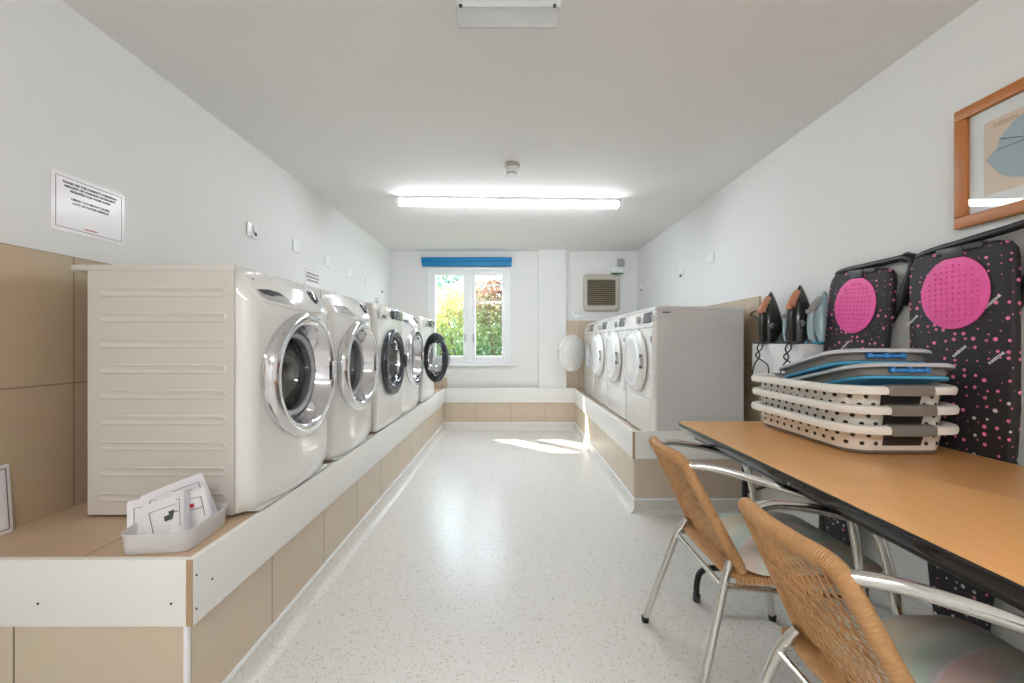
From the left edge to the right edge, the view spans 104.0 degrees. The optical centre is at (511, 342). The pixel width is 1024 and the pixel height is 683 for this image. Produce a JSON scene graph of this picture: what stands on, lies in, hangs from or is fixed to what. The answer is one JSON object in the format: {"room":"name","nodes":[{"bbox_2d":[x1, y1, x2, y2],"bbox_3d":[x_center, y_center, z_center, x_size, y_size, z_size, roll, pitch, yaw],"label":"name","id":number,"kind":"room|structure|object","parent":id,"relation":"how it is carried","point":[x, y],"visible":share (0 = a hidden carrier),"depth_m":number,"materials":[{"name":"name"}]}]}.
{"room":"laundry","nodes":[
{"label":"laundry","id":0,"kind":"room"},
{"bbox_2d":[0,0,390,307],"bbox_3d":[-1.695,-0.043,1.650,0.150,2.377,7.900,0,0,0],"label":"wall","id":1,"kind":"structure","parent":0,"point":[74,101],"depth_m":1.74,"materials":[{"name":"paint"}]},
{"bbox_2d":[0,242,112,528],"bbox_3d":[-1.614,0.152,2.780,0.012,0.936,5.160,0,0,0],"label":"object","id":2,"kind":"structure","parent":1,"relation":"attached to","point":[44,303],"depth_m":1.37,"materials":[{"name":"tile"}]},
{"bbox_2d":[51,168,124,245],"bbox_3d":[-1.619,-0.510,1.538,0.002,0.210,0.267,0,0,0],"label":"notice","id":3,"kind":"object","parent":1,"relation":"attached to","point":[78,206],"visible":1,"depth_m":1.52,"materials":[{"name":"paper"}]},
{"bbox_2d":[0,557,189,626],"bbox_3d":[-1.258,0.687,1.106,0.725,0.184,0.019,0,0,0],"label":"trim","id":4,"kind":"structure","parent":1,"relation":"attached to","point":[34,591],"depth_m":1.10,"materials":[{"name":"white laminate"}]},
{"bbox_2d":[246,221,257,239],"bbox_3d":[-1.613,-0.698,2.483,0.014,0.095,0.093,0,0,0],"label":"wall switch","id":5,"kind":"object","parent":1,"relation":"attached to","point":[251,228],"visible":1,"depth_m":2.48,"materials":[{"name":"white plastic"}]},
{"bbox_2d":[292,239,299,252],"bbox_3d":[-1.613,-0.725,2.990,0.014,0.086,0.086,0,0,0],"label":"wall switch","id":6,"kind":"object","parent":1,"relation":"attached to","point":[295,244],"visible":1,"depth_m":2.98,"materials":[{"name":"white plastic"}]},
{"bbox_2d":[304,266,319,288],"bbox_3d":[-1.619,-0.452,3.245,0.002,0.303,0.250,0,0,0],"label":"notice","id":7,"kind":"object","parent":1,"relation":"attached to","point":[311,276],"visible":0.56,"depth_m":3.23,"materials":[{"name":"paper"}]},
{"bbox_2d":[325,256,329,267],"bbox_3d":[-1.613,-0.710,3.500,0.014,0.086,0.086,0,0,0],"label":"wall switch","id":8,"kind":"object","parent":1,"relation":"attached to","point":[327,259],"visible":1,"depth_m":3.49,"materials":[{"name":"white plastic"}]},
{"bbox_2d":[348,268,351,277],"bbox_3d":[-1.613,-0.695,3.980,0.014,0.086,0.086,0,0,0],"label":"wall switch","id":9,"kind":"object","parent":1,"relation":"attached to","point":[349,270],"visible":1,"depth_m":3.97,"materials":[{"name":"white plastic"}]},
{"bbox_2d":[374,293,379,304],"bbox_3d":[-1.619,-0.472,4.790,0.002,0.225,0.220,0,0,0],"label":"notice","id":10,"kind":"object","parent":1,"relation":"attached to","point":[376,296],"visible":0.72,"depth_m":4.79,"materials":[{"name":"paper"}]},
{"bbox_2d":[391,251,636,387],"bbox_3d":[0.030,-0.043,5.410,3.300,2.377,0.100,0,0,0],"label":"wall","id":11,"kind":"structure","parent":0,"point":[408,275],"depth_m":5.36,"materials":[{"name":"paint"}]},
{"bbox_2d":[186,560,192,626],"bbox_3d":[-0.886,0.687,1.099,0.017,0.182,0.003,0,0,0],"label":"trim","id":12,"kind":"structure","parent":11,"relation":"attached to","point":[189,563],"depth_m":1.10,"materials":[{"name":"beige wood"}]},
{"bbox_2d":[187,388,444,625],"bbox_3d":[-0.886,0.687,3.185,0.019,0.184,4.170,0,0,0],"label":"trim","id":13,"kind":"structure","parent":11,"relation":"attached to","point":[220,567],"depth_m":1.51,"materials":[{"name":"white laminate"}]},
{"bbox_2d":[434,377,446,387],"bbox_3d":[-1.236,0.530,5.354,0.743,0.140,0.012,0,0,0],"label":"trim","id":14,"kind":"structure","parent":11,"relation":"attached to","point":[443,383],"depth_m":5.35,"materials":[{"name":"tile"}]},
{"bbox_2d":[421,257,511,265],"bbox_3d":[-0.600,-1.079,5.310,1.200,0.122,0.064,0,0,0],"label":"roller blind","id":15,"kind":"object","parent":11,"relation":"attached to","point":[426,261],"visible":1,"depth_m":5.30,"materials":[{"name":"blue fabric"}]},
{"bbox_2d":[427,267,515,365],"bbox_3d":[-0.559,-0.358,5.361,1.219,1.327,0.118,0,0,0],"label":"window","id":16,"kind":"structure","parent":11,"relation":"in","point":[469,358],"depth_m":5.35,"materials":[{"name":"white plastic"}]},
{"bbox_2d":[445,401,572,401],"bbox_3d":[-0.029,0.775,5.271,1.711,0.016,0.005,0,0,0],"label":"trim","id":17,"kind":"structure","parent":11,"relation":"attached to","point":[445,401],"depth_m":5.27,"materials":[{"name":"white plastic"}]},
{"bbox_2d":[445,388,572,400],"bbox_3d":[-0.033,0.682,5.278,1.721,0.174,0.016,0,0,0],"label":"trim","id":18,"kind":"structure","parent":11,"relation":"attached to","point":[451,394],"depth_m":5.27,"materials":[{"name":"white laminate"}]},
{"bbox_2d":[445,422,573,429],"bbox_3d":[-0.032,1.095,5.263,1.716,0.100,0.045,0,0,0],"label":"baseboard","id":19,"kind":"structure","parent":11,"relation":"attached to","point":[448,425],"depth_m":5.28,"materials":[{"name":"plastic"}]},
{"bbox_2d":[572,312,583,317],"bbox_3d":[0.885,-0.375,5.352,0.150,0.080,0.016,0,0,0],"label":"wall socket","id":20,"kind":"object","parent":11,"relation":"attached to","point":[574,314],"visible":1,"depth_m":5.35,"materials":[{"name":"white plastic"}]},
{"bbox_2d":[566,321,595,391],"bbox_3d":[1.194,0.188,5.354,0.948,0.975,0.012,0,0,0],"label":"trim","id":21,"kind":"structure","parent":11,"relation":"attached to","point":[575,379],"depth_m":5.35,"materials":[{"name":"tile"}]},
{"bbox_2d":[583,274,618,310],"bbox_3d":[1.190,-0.670,5.334,0.480,0.490,0.052,0,0,0],"label":"fan","id":22,"kind":"object","parent":11,"relation":"attached to","point":[600,291],"visible":1,"depth_m":5.33,"materials":[{"name":"beige plastic"}]},
{"bbox_2d":[572,422,634,512],"bbox_3d":[0.805,1.095,3.980,0.045,0.100,2.580,0,0,0],"label":"baseboard","id":23,"kind":"structure","parent":11,"relation":"attached to","point":[626,498],"depth_m":3.38,"materials":[{"name":"plastic"}]},
{"bbox_2d":[573,388,634,458],"bbox_3d":[0.819,0.687,3.980,0.018,0.184,2.580,0,0,0],"label":"trim","id":24,"kind":"structure","parent":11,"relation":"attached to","point":[614,428],"depth_m":3.39,"materials":[{"name":"white laminate"}]},
{"bbox_2d":[611,259,623,273],"bbox_3d":[1.407,-1.020,5.329,0.175,0.200,0.063,0,0,0],"label":"fire alarm","id":25,"kind":"object","parent":11,"relation":"attached to","point":[620,262],"visible":1,"depth_m":5.30,"materials":[{"name":"grey plastic"}]},
{"bbox_2d":[633,432,634,458],"bbox_3d":[0.819,0.687,2.689,0.017,0.182,0.003,0,0,0],"label":"trim","id":26,"kind":"structure","parent":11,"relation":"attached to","point":[633,432],"depth_m":2.69,"materials":[{"name":"brown wood"}]},
{"bbox_2d":[62,0,978,250],"bbox_3d":[0.050,-1.292,1.600,4.100,0.120,8.200,0,0,0],"label":"ceiling","id":27,"kind":"structure","parent":0,"point":[657,107],"depth_m":1.95,"materials":[{"name":"paint"}]},
{"bbox_2d":[455,0,560,27],"bbox_3d":[-0.015,-1.189,1.408,0.370,0.086,0.124,0,0,0],"label":"light","id":28,"kind":"object","parent":27,"relation":"attached to","point":[470,13],"visible":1,"depth_m":1.40,"materials":[{"name":"white plastic"}]},
{"bbox_2d":[396,196,620,209],"bbox_3d":[-0.020,-1.197,3.420,1.900,0.070,0.088,0,0,-2],"label":"fluorescent light","id":29,"kind":"object","parent":27,"relation":"attached to","point":[455,201],"visible":1,"depth_m":3.39,"materials":[{"name":"white plastic"}]},
{"bbox_2d":[399,199,618,207],"bbox_3d":[-0.020,-1.187,3.420,1.860,0.046,0.068,0,0,-2],"label":"diffuser","id":30,"kind":"object","parent":29,"relation":"attached to","point":[546,203],"depth_m":3.39,"materials":[{"name":"white plastic"}]},
{"bbox_2d":[504,161,519,176],"bbox_3d":[0.000,-1.196,2.760,0.110,0.072,0.110,0,0,0],"label":"smoke detector","id":31,"kind":"object","parent":27,"relation":"attached to","point":[511,167],"visible":1,"depth_m":2.73,"materials":[{"name":"white plastic"}]},
{"bbox_2d":[538,250,565,387],"bbox_3d":[0.537,-0.303,5.324,0.365,1.857,0.072,0,0,0],"label":"wall pillar","id":32,"kind":"structure","parent":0,"point":[551,263],"depth_m":5.29,"materials":[{"name":"paint"}]},
{"bbox_2d":[261,430,891,682],"bbox_3d":[0.050,1.205,1.600,4.100,0.120,8.200,0,0,0],"label":"floor","id":33,"kind":"structure","parent":0,"point":[507,556],"depth_m":1.81,"materials":[{"name":"plastic"}]},
{"bbox_2d":[0,627,182,682],"bbox_3d":[-1.262,0.962,1.109,0.715,0.366,0.011,0,0,0],"label":"tile","id":34,"kind":"structure","parent":33,"relation":"attached to","point":[27,654],"depth_m":1.10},
{"bbox_2d":[183,627,190,682],"bbox_3d":[-0.898,0.962,1.106,0.013,0.366,0.012,0,0,0],"label":"trim","id":35,"kind":"structure","parent":34,"relation":"attached to","point":[186,630],"depth_m":1.10,"materials":[{"name":"white plastic"}]},
{"bbox_2d":[0,388,443,556],"bbox_3d":[-1.250,0.602,3.237,0.715,0.005,4.245,0,0,0],"label":"platform top","id":36,"kind":"object","parent":33,"relation":"on","point":[70,532],"depth_m":1.24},
{"bbox_2d":[0,463,12,535],"bbox_3d":[-1.596,0.490,1.150,0.022,0.215,0.250,0,0,0],"label":"notice","id":37,"kind":"object","parent":36,"relation":"on","point":[6,517],"visible":1,"depth_m":1.26,"materials":[{"name":"paper"}]},
{"bbox_2d":[120,502,227,554],"bbox_3d":[-1.028,0.568,1.232,0.198,0.061,0.218,0,0,-7],"label":"plastic tray","id":38,"kind":"object","parent":36,"relation":"on","point":[133,543],"visible":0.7,"depth_m":1.14,"materials":[{"name":"white plastic"}]},
{"bbox_2d":[127,489,190,534],"bbox_3d":[-1.060,0.524,1.205,0.195,0.159,0.052,0,0,-3],"label":"stack","id":39,"kind":"object","parent":38,"relation":"in","point":[181,517],"visible":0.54,"depth_m":1.20,"materials":[{"name":"paper"}]},
{"bbox_2d":[140,486,212,533],"bbox_3d":[-1.009,0.520,1.213,0.174,0.141,0.031,0,0,-43],"label":"stack","id":40,"kind":"object","parent":38,"relation":"in","point":[157,516],"visible":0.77,"depth_m":1.20,"materials":[{"name":"paper"}]},
{"bbox_2d":[140,473,217,514],"bbox_3d":[-1.034,0.507,1.250,0.190,0.186,0.027,0,0,-36],"label":"stack","id":41,"kind":"object","parent":38,"relation":"in","point":[196,481],"visible":0.33,"depth_m":1.25,"materials":[{"name":"paper"}]},
{"bbox_2d":[71,265,336,514],"bbox_3d":[-1.171,0.165,1.671,0.682,0.868,0.604,0,0,0],"label":"washing machine","id":42,"kind":"object","parent":36,"relation":"on","point":[227,374],"visible":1,"depth_m":1.37,"materials":[{"name":"white metal"}]},
{"bbox_2d":[320,289,378,459],"bbox_3d":[-1.171,0.165,2.279,0.682,0.868,0.604,0,0,0],"label":"washing machine","id":43,"kind":"object","parent":36,"relation":"on","point":[348,318],"visible":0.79,"depth_m":2.14,"materials":[{"name":"white metal"}]},
{"bbox_2d":[365,302,406,431],"bbox_3d":[-1.173,0.165,2.939,0.680,0.868,0.604,0,0,0],"label":"washing machine","id":44,"kind":"object","parent":36,"relation":"on","point":[386,322],"visible":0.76,"depth_m":2.79,"materials":[{"name":"white metal"}]},
{"bbox_2d":[399,311,423,414],"bbox_3d":[-1.171,0.165,3.558,0.682,0.868,0.604,0,0,0],"label":"washing machine","id":45,"kind":"object","parent":36,"relation":"on","point":[411,336],"visible":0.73,"depth_m":3.43,"materials":[{"name":"white metal"}]},
{"bbox_2d":[414,316,447,401],"bbox_3d":[-1.048,0.165,4.110,0.928,0.868,0.936,0,0,0],"label":"washing machine","id":46,"kind":"object","parent":36,"relation":"on","point":[426,326],"visible":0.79,"depth_m":3.98,"materials":[{"name":"white metal"}]},
{"bbox_2d":[191,404,443,682],"bbox_3d":[-1.256,0.873,3.237,0.727,0.545,4.245,0,0,0],"label":"tiled platform side","id":47,"kind":"object","parent":33,"relation":"on","point":[220,639],"visible":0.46,"depth_m":1.56,"materials":[{"name":"tile"}]},
{"bbox_2d":[222,422,446,682],"bbox_3d":[-0.871,1.095,3.185,0.045,0.100,4.170,0,0,0],"label":"baseboard","id":48,"kind":"structure","parent":47,"relation":"attached to","point":[254,666],"depth_m":1.78,"materials":[{"name":"plastic"}]},
{"bbox_2d":[444,402,574,421],"bbox_3d":[-0.033,0.877,5.323,1.721,0.535,0.074,0,0,0],"label":"plinth","id":49,"kind":"object","parent":33,"relation":"on","point":[453,411],"visible":0.36,"depth_m":5.29,"materials":[{"name":"tile"}]},
{"bbox_2d":[558,322,595,397],"bbox_3d":[1.078,0.202,4.987,1.015,0.904,0.642,0,0,0],"label":"dryer","id":50,"kind":"object","parent":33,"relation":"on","point":[571,352],"visible":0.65,"depth_m":5.01,"materials":[{"name":"white metal"}]},
{"bbox_2d":[591,318,609,406],"bbox_3d":[1.238,0.202,4.332,0.694,0.904,0.642,0,0,0],"label":"dryer","id":51,"kind":"object","parent":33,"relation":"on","point":[601,327],"visible":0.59,"depth_m":4.20,"materials":[{"name":"white metal"}]},
{"bbox_2d":[575,392,641,497],"bbox_3d":[1.254,0.900,4.033,0.852,0.490,2.654,0,0,0],"label":"plinth","id":52,"kind":"object","parent":33,"relation":"on","point":[620,462],"visible":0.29,"depth_m":3.40,"materials":[{"name":"tile"}]},
{"bbox_2d":[605,313,628,418],"bbox_3d":[1.238,0.202,3.677,0.694,0.904,0.642,0,0,0],"label":"dryer","id":53,"kind":"object","parent":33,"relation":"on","point":[616,339],"visible":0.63,"depth_m":3.54,"materials":[{"name":"white metal"}]},
{"bbox_2d":[624,306,745,430],"bbox_3d":[1.238,0.202,3.022,0.694,0.904,0.642,0,0,0],"label":"washing machine","id":54,"kind":"object","parent":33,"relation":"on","point":[682,363],"visible":0.97,"depth_m":2.70,"materials":[{"name":"white metal"}]},
{"bbox_2d":[636,459,760,497],"bbox_3d":[1.260,0.962,2.700,0.840,0.366,0.011,0,0,0],"label":"tile","id":55,"kind":"structure","parent":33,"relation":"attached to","point":[651,481],"depth_m":2.69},
{"bbox_2d":[641,436,866,682],"bbox_3d":[0.803,0.750,1.420,0.593,0.790,0.549,0,0,0],"label":"bistro chair","id":56,"kind":"object","parent":33,"relation":"on","point":[728,560],"visible":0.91,"depth_m":1.27,"materials":[{"name":"wicker"}]},
{"bbox_2d":[697,512,882,575],"bbox_3d":[0.930,0.696,1.420,0.442,0.039,0.432,0,0,-2],"label":"seat cushion","id":57,"kind":"object","parent":56,"relation":"on","point":[735,525],"visible":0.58,"depth_m":1.37,"materials":[{"name":"grey fabric"}]},
{"bbox_2d":[679,421,1023,611],"bbox_3d":[1.204,0.765,1.038,0.800,0.760,1.875,0,0,0],"label":"folding table","id":58,"kind":"object","parent":33,"relation":"on","point":[961,513],"visible":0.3,"depth_m":1.04,"materials":[{"name":"brown wood"}]},
{"bbox_2d":[751,400,959,452],"bbox_3d":[1.345,0.330,1.650,0.444,0.109,0.637,0,0,0],"label":"laundry basket","id":59,"kind":"object","parent":58,"relation":"on","point":[887,438],"visible":0.77,"depth_m":1.39,"materials":[{"name":"plastic"}]},
{"bbox_2d":[752,386,959,424],"bbox_3d":[1.351,0.262,1.654,0.444,0.109,0.637,0,0,1],"label":"laundry basket","id":60,"kind":"object","parent":59,"relation":"on","point":[831,411],"visible":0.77,"depth_m":1.39,"materials":[{"name":"plastic"}]},
{"bbox_2d":[751,373,957,405],"bbox_3d":[1.343,0.198,1.650,0.444,0.109,0.637,0,0,1],"label":"laundry basket","id":61,"kind":"object","parent":60,"relation":"on","point":[931,393],"visible":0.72,"depth_m":1.38,"materials":[{"name":"plastic"}]},
{"bbox_2d":[790,363,955,385],"bbox_3d":[1.397,0.146,1.609,0.342,0.158,0.532,0,0,10],"label":"basket","id":62,"kind":"object","parent":61,"relation":"on","point":[869,374],"visible":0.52,"depth_m":1.40,"materials":[{"name":"grey plastic"}]},
{"bbox_2d":[779,348,932,378],"bbox_3d":[1.377,0.096,1.658,0.342,0.153,0.533,0,0,13],"label":"basket","id":63,"kind":"object","parent":62,"relation":"on","point":[825,360],"visible":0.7,"depth_m":1.45,"materials":[{"name":"grey plastic"}]},
{"bbox_2d":[824,252,915,546],"bbox_3d":[1.634,0.376,1.865,0.105,1.514,0.478,0,0,-1],"label":"ironing board","id":64,"kind":"object","parent":33,"relation":"on","point":[864,308],"visible":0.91,"depth_m":1.85,"materials":[{"name":"black fabric"}]},
{"bbox_2d":[737,497,1023,682],"bbox_3d":[0.803,0.750,0.810,0.593,0.790,0.549,0,0,0],"label":"bistro chair","id":65,"kind":"object","parent":33,"relation":"on","point":[767,532],"visible":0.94,"depth_m":0.76,"materials":[{"name":"wicker"}]},
{"bbox_2d":[811,615,1023,682],"bbox_3d":[0.930,0.696,0.810,0.442,0.039,0.432,0,0,0],"label":"seat cushion","id":66,"kind":"object","parent":65,"relation":"on","point":[934,648],"visible":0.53,"depth_m":0.88,"materials":[{"name":"fabric"}]},
{"bbox_2d":[907,219,1023,631],"bbox_3d":[1.639,0.365,1.423,0.079,1.536,0.438,0,0,0],"label":"ironing board","id":67,"kind":"object","parent":33,"relation":"on","point":[967,293],"visible":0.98,"depth_m":1.39,"materials":[{"name":"black fabric"}]},
{"bbox_2d":[637,0,1023,651],"bbox_3d":[1.755,-0.043,1.650,0.150,2.377,7.900,0,0,0],"label":"wall","id":68,"kind":"structure","parent":0,"point":[871,178],"depth_m":1.92,"materials":[{"name":"paint"}]},
{"bbox_2d":[679,266,682,276],"bbox_3d":[1.671,-0.704,3.960,0.018,0.102,0.070,0,0,0],"label":"wall switch","id":69,"kind":"object","parent":68,"relation":"attached to","point":[681,267],"visible":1,"depth_m":3.95,"materials":[{"name":"white plastic"}]},
{"bbox_2d":[635,431,730,458],"bbox_3d":[1.254,0.687,2.697,0.852,0.184,0.019,0,0,0],"label":"trim","id":70,"kind":"structure","parent":68,"relation":"attached to","point":[643,450],"depth_m":2.69,"materials":[{"name":"white laminate"}]},
{"bbox_2d":[708,252,713,263],"bbox_3d":[1.673,-0.715,3.360,0.014,0.086,0.086,0,0,0],"label":"wall switch","id":71,"kind":"object","parent":68,"relation":"attached to","point":[710,255],"visible":1,"depth_m":3.35,"materials":[{"name":"white plastic"}]},
{"bbox_2d":[710,296,760,420],"bbox_3d":[1.674,0.179,4.030,0.012,0.991,2.660,0,0,0],"label":"tile","id":72,"kind":"structure","parent":68,"relation":"attached to","point":[752,304],"depth_m":2.81,"materials":[{"name":"tile"}]},
{"bbox_2d":[752,330,823,374],"bbox_3d":[1.599,0.040,2.320,0.147,0.360,0.444,0,0,0],"label":"shelf","id":73,"kind":"object","parent":68,"relation":"attached to","point":[772,354],"visible":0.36,"depth_m":2.30,"materials":[{"name":"white plastic"}]},
{"bbox_2d":[751,292,782,375],"bbox_3d":[1.543,-0.051,2.434,0.161,0.533,0.148,0,0,-33],"label":"iron","id":74,"kind":"object","parent":73,"relation":"on","point":[770,322],"visible":0.94,"depth_m":2.41,"materials":[{"name":"metal"}]},
{"bbox_2d":[781,309,786,340],"bbox_3d":[1.618,-0.125,2.325,0.126,0.264,0.120,0,0,-17],"label":"iron","id":75,"kind":"object","parent":73,"relation":"on","point":[783,316],"visible":0.2,"depth_m":2.31,"materials":[{"name":"metal"}]},
{"bbox_2d":[780,285,809,372],"bbox_3d":[1.543,-0.052,2.184,0.164,0.543,0.151,0,0,-33],"label":"iron","id":76,"kind":"object","parent":73,"relation":"on","point":[798,302],"visible":0.88,"depth_m":2.16,"materials":[{"name":"metal"}]},
{"bbox_2d":[804,292,828,343],"bbox_3d":[1.614,-0.134,2.124,0.134,0.283,0.129,0,0,-17],"label":"iron","id":77,"kind":"object","parent":73,"relation":"on","point":[816,313],"visible":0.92,"depth_m":2.11,"materials":[{"name":"metal"}]},
{"bbox_2d":[766,510,932,614],"bbox_3d":[1.657,1.095,0.230,0.045,0.100,4.860,0,0,0],"label":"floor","id":78,"kind":"structure","parent":68,"relation":"attached to","point":[912,606],"depth_m":1.69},
{"bbox_2d":[635,498,761,515],"bbox_3d":[1.254,1.095,2.672,0.852,0.100,0.045,0,0,0],"label":"baseboard","id":79,"kind":"structure","parent":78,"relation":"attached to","point":[643,506],"depth_m":2.69,"materials":[{"name":"plastic"}]},
{"bbox_2d":[954,77,1023,229],"bbox_3d":[1.669,-0.644,1.203,0.022,0.440,0.600,0,0,0],"label":"framed picture","id":80,"kind":"object","parent":68,"relation":"attached to","point":[988,132],"visible":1,"depth_m":1.40,"materials":[{"name":"brown wood"}]},
{"bbox_2d":[984,106,1023,195],"bbox_3d":[1.671,-0.646,1.203,0.002,0.255,0.424,0,0,0],"label":"print","id":81,"kind":"object","parent":80,"relation":"attached to","point":[1004,130],"depth_m":1.36,"materials":[{"name":"multicoloured"}]},
{"label":"outside","id":82,"kind":"structure","parent":0,"visible":0},
{"bbox_3d":[0.000,1.370,15.850,24.000,0.050,20.300,0,0,0],"label":"ground","id":83,"kind":"structure","parent":82,"visible":0},
{"bbox_2d":[436,276,501,355],"bbox_3d":[-1.057,-0.151,8.999,2.092,3.004,1.482,0,0,22],"label":"variegated shrub","id":84,"kind":"object","parent":83,"relation":"on","point":[446,326],"visible":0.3,"depth_m":8.75,"materials":[{"name":"green plant"}]},
{"bbox_2d":[436,276,501,355],"bbox_3d":[-3.201,-1.605,13.548,6.478,6.170,3.441,0,0,0],"label":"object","id":85,"kind":"object","parent":83,"relation":"on","point":[440,279],"visible":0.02,"depth_m":12.65,"materials":[{"name":"green plant"}]},
{"bbox_2d":[456,276,501,355],"bbox_3d":[-0.103,-0.229,7.491,1.874,3.160,1.497,0,0,25],"label":"shrub","id":86,"kind":"object","parent":83,"relation":"on","point":[484,345],"visible":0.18,"depth_m":7.29,"materials":[{"name":"green plant"}]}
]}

